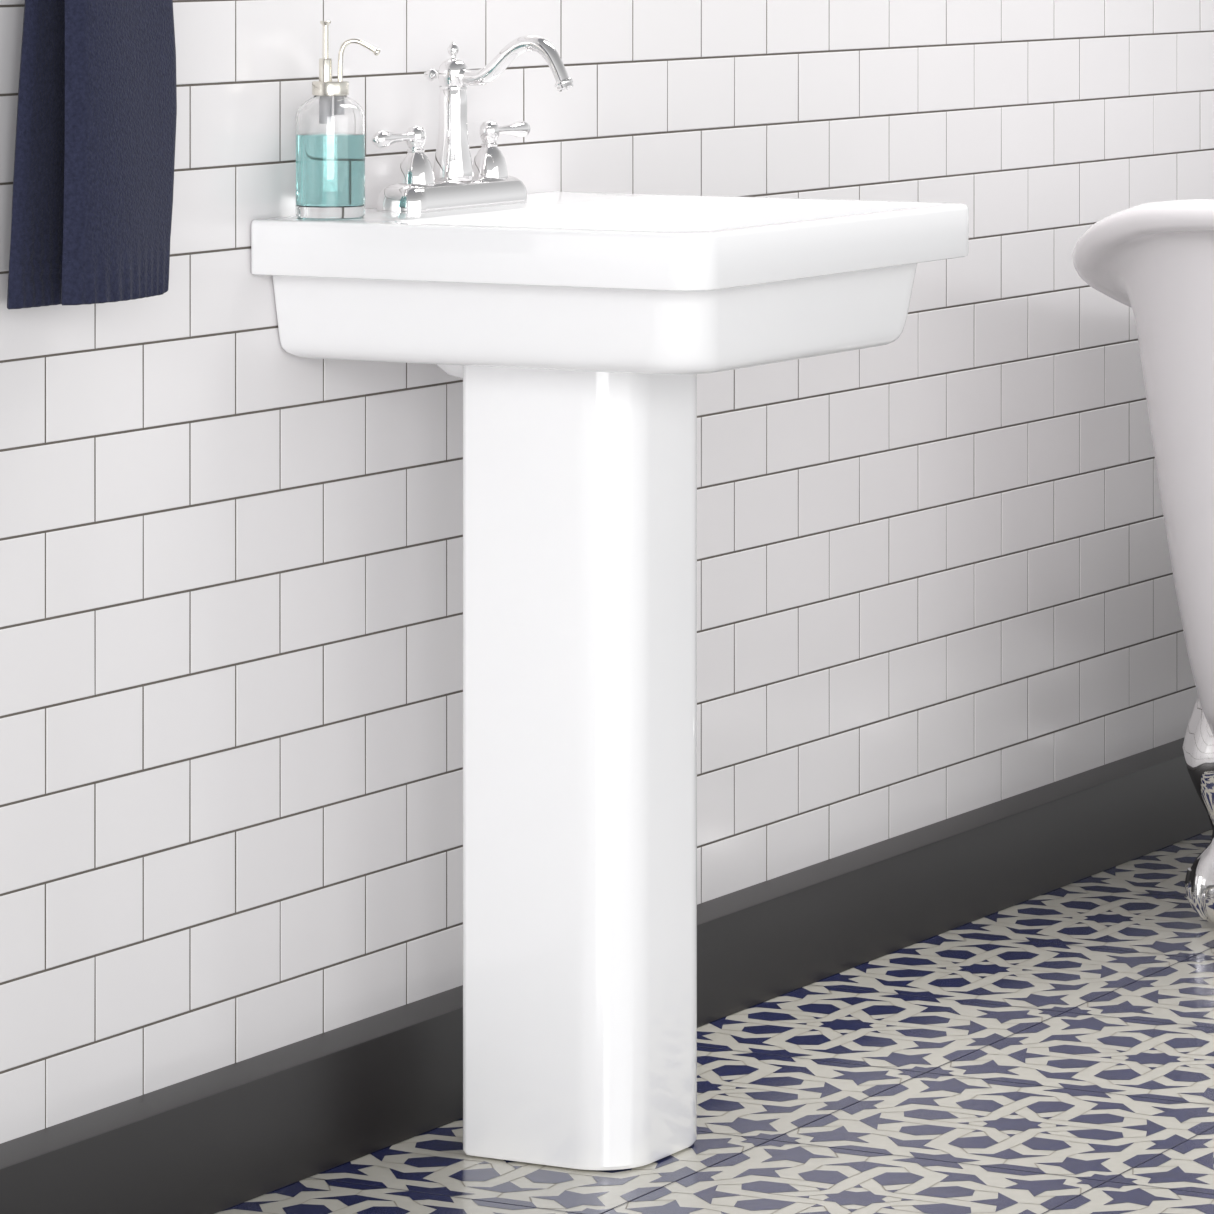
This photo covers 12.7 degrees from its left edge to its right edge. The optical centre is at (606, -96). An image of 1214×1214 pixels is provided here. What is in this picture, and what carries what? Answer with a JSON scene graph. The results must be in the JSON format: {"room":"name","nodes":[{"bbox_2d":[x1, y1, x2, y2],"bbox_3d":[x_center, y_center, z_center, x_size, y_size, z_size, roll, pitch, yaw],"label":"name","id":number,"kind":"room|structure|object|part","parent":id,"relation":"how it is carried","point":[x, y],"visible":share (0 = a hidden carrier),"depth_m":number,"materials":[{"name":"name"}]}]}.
{"room":"bathroom","nodes":[
{"label":"bathroom","id":0,"kind":"room"},
{"bbox_2d":[0,0,1213,1143],"bbox_3d":[-0.255,-0.068,5.343,0.121,2.500,9.200,0,0,29],"label":"wall","id":1,"kind":"structure","parent":0,"point":[935,580],"depth_m":5.40,"materials":[{"name":"white tile"}]},
{"bbox_2d":[0,737,1211,1213],"bbox_3d":[-0.179,1.127,5.301,0.055,0.108,9.200,0,0,29],"label":"baseboard","id":2,"kind":"structure","parent":1,"relation":"attached to","point":[223,1138],"depth_m":5.31,"materials":[{"name":"grey paint"}]},
{"bbox_3d":[-0.463,-0.118,4.773,0.066,0.044,0.534,0,0,29],"label":"towel bar","id":3,"kind":"object","parent":1,"relation":"attached to","visible":0},
{"bbox_2d":[7,0,176,308],"bbox_3d":[-0.442,0.101,4.756,0.076,0.492,0.195,0,0,29],"label":"hanging towel","id":4,"kind":"object","parent":3,"relation":"hanging from","point":[93,177],"visible":1,"depth_m":4.71,"materials":[{"name":"blue fabric"}]},
{"bbox_2d":[215,829,1213,1213],"bbox_3d":[1.234,1.196,4.296,3.700,0.031,9.600,0,0,29],"label":"floor","id":5,"kind":"structure","parent":0,"point":[1052,1052],"depth_m":5.42,"materials":[{"name":"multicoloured tile"}]},
{"bbox_2d":[251,191,968,1169],"bbox_3d":[0.017,0.737,5.219,0.474,0.887,0.587,0,0,29],"label":"pedestal sink","id":6,"kind":"object","parent":5,"relation":"on","point":[578,329],"visible":1,"depth_m":5.10,"materials":[{"name":"white ceramic"}]},
{"bbox_2d":[296,21,380,219],"bbox_3d":[-0.258,0.201,5.115,0.068,0.184,0.065,0,0,42],"label":"soap dispenser","id":7,"kind":"object","parent":6,"relation":"on","point":[330,125],"visible":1,"depth_m":5.09,"materials":[{"name":"clear glass"}]},
{"bbox_2d":[296,96,364,219],"bbox_3d":[-0.259,0.234,5.116,0.065,0.118,0.065,0,0,0],"label":"bottle","id":8,"kind":"object","parent":7,"relation":"on","point":[330,130],"depth_m":5.09,"materials":[{"name":"clear glass"}]},
{"bbox_3d":[-0.232,0.146,5.116,0.040,0.041,0.007,0,0,0],"label":"spout","id":9,"kind":"part","parent":7,"relation":"part of","materials":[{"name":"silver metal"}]},
{"bbox_2d":[372,35,572,212],"bbox_3d":[-0.149,0.209,5.295,0.222,0.168,0.201,0,0,-19],"label":"faucet","id":10,"kind":"object","parent":6,"relation":"on","point":[453,182],"visible":1,"depth_m":5.28,"materials":[{"name":"silver metal"}]},
{"bbox_3d":[-0.203,0.222,5.197,0.017,0.017,0.074,0,0,29],"label":"lever","id":11,"kind":"part","parent":10,"relation":"part of","materials":[{"name":"silver metal"}]},
{"bbox_3d":[-0.183,0.242,5.233,0.037,0.059,0.037,0,0,29],"label":"handle","id":12,"kind":"part","parent":10,"relation":"part of","materials":[{"name":"silver metal"}]},
{"bbox_3d":[-0.169,0.165,5.306,0.021,0.012,0.012,0,0,29],"label":"knob","id":13,"kind":"part","parent":10,"relation":"part of","materials":[{"name":"silver metal"}]},
{"bbox_3d":[-0.149,0.280,5.295,0.054,0.027,0.224,0,0,29],"label":"plate","id":14,"kind":"part","parent":10,"relation":"part of","materials":[{"name":"silver metal"}]},
{"bbox_3d":[-0.115,0.242,5.357,0.037,0.059,0.037,0,0,29],"label":"handle","id":15,"kind":"part","parent":10,"relation":"part of","materials":[{"name":"silver metal"}]},
{"bbox_3d":[-0.096,0.222,5.393,0.017,0.017,0.074,0,0,29],"label":"lever","id":16,"kind":"part","parent":10,"relation":"part of","materials":[{"name":"silver metal"}]},
{"bbox_3d":[-0.089,0.152,5.261,0.126,0.054,0.019,0,0,29],"label":"spout","id":17,"kind":"part","parent":10,"relation":"part of","materials":[{"name":"silver metal"}]},
{"bbox_2d":[251,191,968,374],"bbox_3d":[0.017,0.360,5.219,0.474,0.134,0.587,0,0,29],"label":"basin","id":18,"kind":"object","parent":6,"relation":"in","point":[556,282],"depth_m":5.03,"materials":[{"name":"white ceramic"}]},
{"bbox_2d":[1072,199,1213,923],"bbox_3d":[1.047,0.753,6.675,0.708,0.857,1.603,0,0,29],"label":"bathtub","id":19,"kind":"object","parent":5,"relation":"on","point":[1155,259],"visible":1,"depth_m":6.13,"materials":[{"name":"white ceramic"}]}
]}

